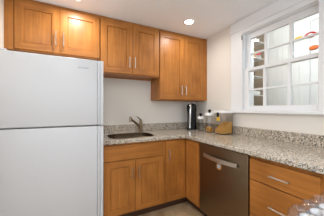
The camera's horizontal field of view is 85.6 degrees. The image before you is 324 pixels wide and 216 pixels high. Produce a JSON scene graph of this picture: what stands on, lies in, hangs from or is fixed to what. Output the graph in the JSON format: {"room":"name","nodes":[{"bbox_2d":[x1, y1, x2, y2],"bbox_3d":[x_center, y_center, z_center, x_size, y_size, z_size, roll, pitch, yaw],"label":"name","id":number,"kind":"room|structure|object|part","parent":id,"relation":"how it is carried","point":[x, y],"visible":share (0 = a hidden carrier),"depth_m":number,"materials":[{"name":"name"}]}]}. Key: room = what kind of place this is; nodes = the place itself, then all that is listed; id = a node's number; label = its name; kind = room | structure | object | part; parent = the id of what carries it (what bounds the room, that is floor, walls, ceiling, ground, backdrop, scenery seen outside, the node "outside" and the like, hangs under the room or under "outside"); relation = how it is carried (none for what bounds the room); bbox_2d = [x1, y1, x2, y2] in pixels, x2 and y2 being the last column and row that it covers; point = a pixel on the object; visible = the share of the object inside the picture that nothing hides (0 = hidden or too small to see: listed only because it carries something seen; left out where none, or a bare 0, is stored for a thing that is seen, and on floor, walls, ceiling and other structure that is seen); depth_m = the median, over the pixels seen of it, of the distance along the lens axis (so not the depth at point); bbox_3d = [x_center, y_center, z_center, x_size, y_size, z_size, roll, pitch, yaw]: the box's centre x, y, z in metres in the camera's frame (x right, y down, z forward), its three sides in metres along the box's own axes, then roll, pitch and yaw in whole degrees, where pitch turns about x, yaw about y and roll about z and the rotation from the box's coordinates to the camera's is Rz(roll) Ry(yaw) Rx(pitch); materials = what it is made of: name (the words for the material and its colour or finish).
{"room":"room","nodes":[
{"label":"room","id":0,"kind":"room"},
{"bbox_2d":[0,0,3,47],"bbox_3d":[-1.444,0.062,1.400,0.112,2.360,1.197,0,0,-27],"label":"wall","id":1,"kind":"structure","parent":0,"point":[1,1],"depth_m":1.64,"materials":[{"name":"beige paint"}]},
{"bbox_2d":[103,77,194,124],"bbox_3d":[-1.399,-0.208,2.148,4.623,3.020,0.100,0,0,-27],"label":"wall","id":2,"kind":"structure","parent":0,"point":[123,99],"depth_m":2.60,"materials":[{"name":"beige paint"}]},
{"bbox_2d":[4,0,99,60],"bbox_3d":[-1.187,-0.850,1.998,0.879,0.532,0.356,0,0,-27],"label":"upper cabinet","id":3,"kind":"object","parent":2,"relation":"attached to","point":[30,26],"visible":0.93,"depth_m":1.85,"materials":[{"name":"brown wood"}]},
{"bbox_3d":[-1.279,-0.840,1.806,0.387,0.484,0.020,0,0,-27],"label":"door","id":4,"kind":"part","parent":3,"relation":"part of","materials":[{"name":"brown wood"}]},
{"bbox_3d":[-0.923,-0.840,1.985,0.405,0.484,0.020,0,0,-27],"label":"door","id":5,"kind":"part","parent":3,"relation":"part of","materials":[{"name":"brown wood"}]},
{"bbox_2d":[100,16,158,80],"bbox_3d":[-0.445,-0.773,2.370,0.779,0.686,0.356,0,0,-27],"label":"upper cabinet","id":6,"kind":"object","parent":2,"relation":"attached to","point":[128,50],"visible":0.93,"depth_m":2.23,"materials":[{"name":"brown wood"}]},
{"bbox_3d":[-0.557,-0.763,2.168,0.390,0.638,0.020,0,0,-27],"label":"door","id":7,"kind":"part","parent":6,"relation":"part of","materials":[{"name":"brown wood"}]},
{"bbox_3d":[-0.212,-0.763,2.341,0.376,0.638,0.020,0,0,-27],"label":"door","id":8,"kind":"part","parent":6,"relation":"part of","materials":[{"name":"brown wood"}]},
{"bbox_2d":[103,122,186,132],"bbox_3d":[-0.147,0.277,2.707,1.640,0.102,0.020,0,0,-27],"label":"backsplash","id":9,"kind":"structure","parent":2,"relation":"attached to","point":[153,126],"depth_m":2.64,"materials":[{"name":"stone"}]},
{"bbox_2d":[151,29,206,101],"bbox_3d":[0.283,-0.621,2.735,0.845,0.990,0.356,0,0,-27],"label":"upper cabinet","id":10,"kind":"object","parent":2,"relation":"attached to","point":[182,58],"visible":0.97,"depth_m":2.59,"materials":[{"name":"brown wood"}]},
{"bbox_3d":[0.147,-0.611,2.521,0.400,0.942,0.020,0,0,-27],"label":"door","id":11,"kind":"part","parent":10,"relation":"part of","materials":[{"name":"brown wood"}]},
{"bbox_3d":[0.495,-0.611,2.696,0.372,0.942,0.020,0,0,-27],"label":"door","id":12,"kind":"part","parent":10,"relation":"part of","materials":[{"name":"brown wood"}]},
{"bbox_2d":[34,0,277,38],"bbox_3d":[-0.512,-1.148,0.245,4.503,0.060,4.097,0,0,-27],"label":"ceiling","id":13,"kind":"structure","parent":0,"point":[211,17],"depth_m":1.99,"materials":[{"name":"white paint"}]},
{"bbox_2d":[183,19,194,24],"bbox_3d":[0.347,-1.115,2.243,0.152,0.005,0.152,0,0,-27],"label":"recessed light","id":14,"kind":"object","parent":13,"relation":"in","point":[187,21],"visible":1,"depth_m":2.23,"materials":[{"name":"white plastic"}]},
{"bbox_2d":[138,202,203,215],"bbox_3d":[-0.512,1.272,0.245,4.503,0.060,4.097,0,0,-27],"label":"floor","id":15,"kind":"structure","parent":0,"point":[185,208],"depth_m":2.12,"materials":[{"name":"tile"}]},
{"bbox_2d":[0,48,102,215],"bbox_3d":[-1.091,0.381,1.817,0.827,1.722,0.708,0,0,-27],"label":"refrigerator","id":16,"kind":"object","parent":15,"relation":"on","point":[51,107],"visible":1,"depth_m":1.51,"materials":[{"name":"white metal"}]},
{"bbox_3d":[-0.978,0.658,1.532,0.775,0.988,0.065,0,0,-27],"label":"fridge door","id":17,"kind":"part","parent":16,"relation":"part of","materials":[{"name":"white metal"}]},
{"bbox_3d":[-0.978,-0.155,1.532,0.775,0.618,0.065,0,0,-27],"label":"freezer door","id":18,"kind":"part","parent":16,"relation":"part of","materials":[{"name":"white metal"}]},
{"bbox_3d":[-0.604,0.658,1.710,0.052,0.988,0.081,0,0,-27],"label":"handle","id":19,"kind":"part","parent":16,"relation":"part of","materials":[{"name":"white plastic"}]},
{"bbox_3d":[-0.604,-0.155,1.710,0.052,0.618,0.081,0,0,-27],"label":"handle","id":20,"kind":"part","parent":16,"relation":"part of","materials":[{"name":"white plastic"}]},
{"bbox_2d":[103,140,162,215],"bbox_3d":[-0.423,0.804,2.204,0.695,0.875,0.674,0,0,-27],"label":"base cabinet","id":21,"kind":"object","parent":15,"relation":"on","point":[132,172],"visible":0.91,"depth_m":1.92,"materials":[{"name":"brown wood"}]},
{"bbox_3d":[-0.450,0.844,1.867,0.334,0.572,0.020,0,0,-27],"label":"door","id":22,"kind":"part","parent":21,"relation":"part of","materials":[{"name":"brown wood"}]},
{"bbox_3d":[-0.293,0.469,1.946,0.685,0.161,0.020,0,0,-27],"label":"false drawer","id":23,"kind":"part","parent":21,"relation":"part of","materials":[{"name":"brown wood"}]},
{"bbox_3d":[-0.142,0.844,2.022,0.348,0.572,0.020,0,0,-27],"label":"door","id":24,"kind":"part","parent":21,"relation":"part of","materials":[{"name":"brown wood"}]},
{"bbox_2d":[161,138,203,214],"bbox_3d":[0.366,0.804,2.461,0.944,0.875,0.920,0,0,-27],"label":"base cabinet","id":25,"kind":"object","parent":15,"relation":"on","point":[181,157],"visible":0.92,"depth_m":2.15,"materials":[{"name":"brown wood"}]},
{"bbox_3d":[0.166,0.758,2.176,0.279,0.738,0.020,0,0,-27],"label":"door","id":26,"kind":"part","parent":25,"relation":"part of","materials":[{"name":"brown wood"}]},
{"bbox_3d":[0.366,0.758,2.119,0.020,0.738,0.253,0,0,-27],"label":"door","id":27,"kind":"part","parent":25,"relation":"part of","materials":[{"name":"brown wood"}]},
{"bbox_2d":[103,122,323,174],"bbox_3d":[0.320,0.296,1.776,1.640,0.140,2.104,0,0,-27],"label":"countertop","id":28,"kind":"structure","parent":25,"relation":"on","point":[304,151],"depth_m":1.77,"materials":[{"name":"stone"}]},
{"bbox_2d":[106,132,154,138],"bbox_3d":[-0.388,0.426,2.169,0.566,0.202,0.421,0,0,-27],"label":"sink","id":29,"kind":"object","parent":28,"relation":"in","point":[136,134],"visible":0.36,"depth_m":2.34,"materials":[{"name":"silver metal"}]},
{"bbox_3d":[-0.388,0.447,2.169,0.552,0.160,0.407,0,0,-27],"label":"bowl","id":30,"kind":"part","parent":29,"relation":"part of","materials":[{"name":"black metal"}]},
{"bbox_2d":[129,116,142,131],"bbox_3d":[-0.355,0.215,2.412,0.064,0.226,0.294,0,0,26],"label":"faucet","id":31,"kind":"object","parent":28,"relation":"on","point":[139,125],"visible":1,"depth_m":2.46,"materials":[{"name":"silver metal"}]},
{"bbox_2d":[187,103,196,129],"bbox_3d":[0.475,0.116,2.804,0.152,0.423,0.224,0,0,9],"label":"coffee maker","id":32,"kind":"object","parent":28,"relation":"on","point":[191,108],"visible":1,"depth_m":2.75,"materials":[{"name":"black plastic"}]},
{"bbox_3d":[0.449,0.101,2.768,0.048,0.394,0.144,0,0,9],"label":"trim","id":33,"kind":"part","parent":32,"relation":"part of","materials":[{"name":"silver metal"}]},
{"bbox_2d":[197,113,203,130],"bbox_3d":[0.581,0.196,2.623,0.098,0.262,0.098,0,0,-27],"label":"canister","id":34,"kind":"object","parent":28,"relation":"on","point":[200,114],"visible":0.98,"depth_m":2.61,"materials":[{"name":"plastic"}]},
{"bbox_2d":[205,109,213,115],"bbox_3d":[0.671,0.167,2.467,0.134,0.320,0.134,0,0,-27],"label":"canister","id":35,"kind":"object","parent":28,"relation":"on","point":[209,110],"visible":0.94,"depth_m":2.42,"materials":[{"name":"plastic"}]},
{"bbox_2d":[206,126,212,131],"bbox_3d":[0.670,0.284,2.466,0.076,0.071,0.077,0,0,-27],"label":"cereal","id":36,"kind":"object","parent":35,"relation":"in","point":[208,129],"visible":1,"depth_m":2.45,"materials":[{"name":"orange food"}]},
{"bbox_2d":[213,111,233,120],"bbox_3d":[0.807,0.175,2.300,0.220,0.303,0.174,0,0,-27],"label":"canister","id":37,"kind":"object","parent":28,"relation":"on","point":[217,112],"visible":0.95,"depth_m":2.24,"materials":[{"name":"plastic"}]},
{"bbox_2d":[215,121,231,133],"bbox_3d":[0.809,0.243,2.300,0.179,0.155,0.139,0,0,-27],"label":"cereal","id":38,"kind":"object","parent":37,"relation":"in","point":[225,127],"visible":1,"depth_m":2.26,"materials":[{"name":"yellow food"}]},
{"bbox_3d":[0.809,0.040,2.302,0.214,0.031,0.174,0,0,-27],"label":"lid","id":39,"kind":"part","parent":37,"relation":"part of","materials":[{"name":"white plastic"}]},
{"bbox_2d":[200,142,250,215],"bbox_3d":[0.801,0.805,1.816,0.646,0.873,0.612,0,0,-27],"label":"dishwasher","id":40,"kind":"object","parent":15,"relation":"on","point":[225,191],"visible":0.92,"depth_m":1.64,"materials":[{"name":"grey metal"}]},
{"bbox_2d":[216,163,221,169],"bbox_3d":[0.554,0.558,1.703,0.005,0.068,0.068,0,0,-27],"label":"magnet","id":41,"kind":"object","parent":40,"relation":"attached to","point":[218,165],"visible":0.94,"depth_m":1.70,"materials":[{"name":"white"}]},
{"bbox_3d":[0.536,0.491,1.685,0.054,0.034,0.432,0,0,-27],"label":"handle","id":42,"kind":"part","parent":40,"relation":"part of","materials":[{"name":"silver metal"}]},
{"bbox_2d":[250,156,323,215],"bbox_3d":[1.096,0.804,1.306,0.674,0.875,0.553,0,0,-27],"label":"base cabinet","id":43,"kind":"object","parent":15,"relation":"on","point":[275,187],"visible":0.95,"depth_m":1.20,"materials":[{"name":"brown wood"}]},
{"bbox_3d":[0.797,0.704,1.194,0.038,0.010,0.134,0,0,-27],"label":"handle","id":44,"kind":"part","parent":43,"relation":"part of","materials":[{"name":"silver metal"}]},
{"bbox_3d":[0.797,0.482,1.194,0.038,0.010,0.134,0,0,-27],"label":"handle","id":45,"kind":"part","parent":43,"relation":"part of","materials":[{"name":"silver metal"}]},
{"bbox_3d":[0.819,0.703,1.216,0.020,0.270,0.456,0,0,-27],"label":"drawer","id":46,"kind":"part","parent":43,"relation":"part of","materials":[{"name":"brown wood"}]},
{"bbox_2d":[297,202,323,215],"bbox_3d":[0.779,0.871,0.610,0.460,0.742,0.512,0,0,-27],"label":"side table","id":47,"kind":"object","parent":15,"relation":"on","point":[317,206],"visible":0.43,"depth_m":0.87,"materials":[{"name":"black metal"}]},
{"bbox_2d":[298,200,322,215],"bbox_3d":[0.634,0.449,0.748,0.081,0.101,0.081,0,0,-27],"label":"drinking glass","id":48,"kind":"object","parent":47,"relation":"on","point":[301,214],"visible":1,"depth_m":0.78,"materials":[{"name":"glass"}]},
{"bbox_2d":[308,196,323,215],"bbox_3d":[0.713,0.449,0.788,0.081,0.101,0.081,0,0,-27],"label":"drinking glass","id":49,"kind":"object","parent":47,"relation":"on","point":[314,211],"visible":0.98,"depth_m":0.81,"materials":[{"name":"glass"}]},
{"bbox_2d":[254,35,263,105],"bbox_3d":[1.429,-0.208,3.345,1.507,2.900,0.100,0,0,-27],"label":"wall","id":50,"kind":"structure","parent":0,"point":[258,83],"depth_m":3.57,"materials":[{"name":"beige paint"}]},
{"bbox_2d":[250,39,253,105],"bbox_3d":[1.416,-0.207,3.162,0.445,2.899,0.214,0,0,-27],"label":"trim","id":51,"kind":"structure","parent":50,"relation":"attached to","point":[251,73],"depth_m":3.15,"materials":[{"name":"white paint"}]},
{"bbox_2d":[254,40,263,46],"bbox_3d":[1.761,-1.230,3.345,0.334,0.064,0.194,0,0,-27],"label":"wall shelf","id":52,"kind":"object","parent":50,"relation":"attached to","point":[256,43],"visible":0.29,"depth_m":3.33,"materials":[{"name":"white paint"}]},
{"bbox_2d":[254,57,263,61],"bbox_3d":[1.761,-0.920,3.345,0.334,0.064,0.194,0,0,-27],"label":"wall shelf","id":53,"kind":"object","parent":50,"relation":"attached to","point":[256,59],"visible":0.28,"depth_m":3.32,"materials":[{"name":"white paint"}]},
{"bbox_2d":[195,2,323,134],"bbox_3d":[1.554,-0.238,1.280,0.120,2.960,4.097,0,0,-27],"label":"wall","id":54,"kind":"structure","parent":0,"point":[218,45],"depth_m":2.43,"materials":[{"name":"beige paint"}]},
{"bbox_2d":[196,122,323,147],"bbox_3d":[1.049,0.277,2.130,0.020,0.102,2.084,0,0,-27],"label":"backsplash","id":55,"kind":"structure","parent":54,"relation":"attached to","point":[292,137],"depth_m":1.81,"materials":[{"name":"stone"}]},
{"bbox_2d":[229,0,323,114],"bbox_3d":[1.229,-0.533,1.877,0.163,1.167,1.145,0,0,-27],"label":"window","id":56,"kind":"structure","parent":54,"relation":"in","point":[241,43],"depth_m":1.89,"materials":[{"name":"white paint"}]},
{"bbox_3d":[1.232,-0.243,1.850,0.034,0.513,0.810,0,0,-27],"label":"sash","id":57,"kind":"part","parent":56,"relation":"part of","materials":[{"name":"white paint"}]},
{"bbox_3d":[1.265,-0.699,1.867,0.034,0.474,0.810,0,0,-27],"label":"sash","id":58,"kind":"part","parent":56,"relation":"part of","materials":[{"name":"white paint"}]},
{"bbox_2d":[264,19,302,105],"bbox_3d":[2.954,-0.208,2.096,0.100,2.900,3.500,0,0,-27],"label":"wall","id":59,"kind":"structure","parent":0,"point":[276,76],"depth_m":3.30,"materials":[{"name":"white paint"}]},
{"bbox_2d":[303,13,318,104],"bbox_3d":[2.667,-0.158,2.522,0.029,2.800,1.080,0,0,-27],"label":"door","id":60,"kind":"structure","parent":59,"relation":"in","point":[310,67],"depth_m":2.91,"materials":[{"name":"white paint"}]},
{"bbox_3d":[2.671,-0.111,2.525,0.019,2.685,0.870,0,0,-27],"label":"panel","id":61,"kind":"part","parent":60,"relation":"part of","materials":[{"name":"white paint"}]},
{"bbox_2d":[309,45,318,49],"bbox_3d":[2.472,-1.004,2.850,0.025,0.068,0.135,0,0,-27],"label":"wall ornament","id":62,"kind":"object","parent":59,"relation":"attached to","point":[313,47],"visible":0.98,"depth_m":2.84,"materials":[{"name":"orange ceramic"}]}
]}

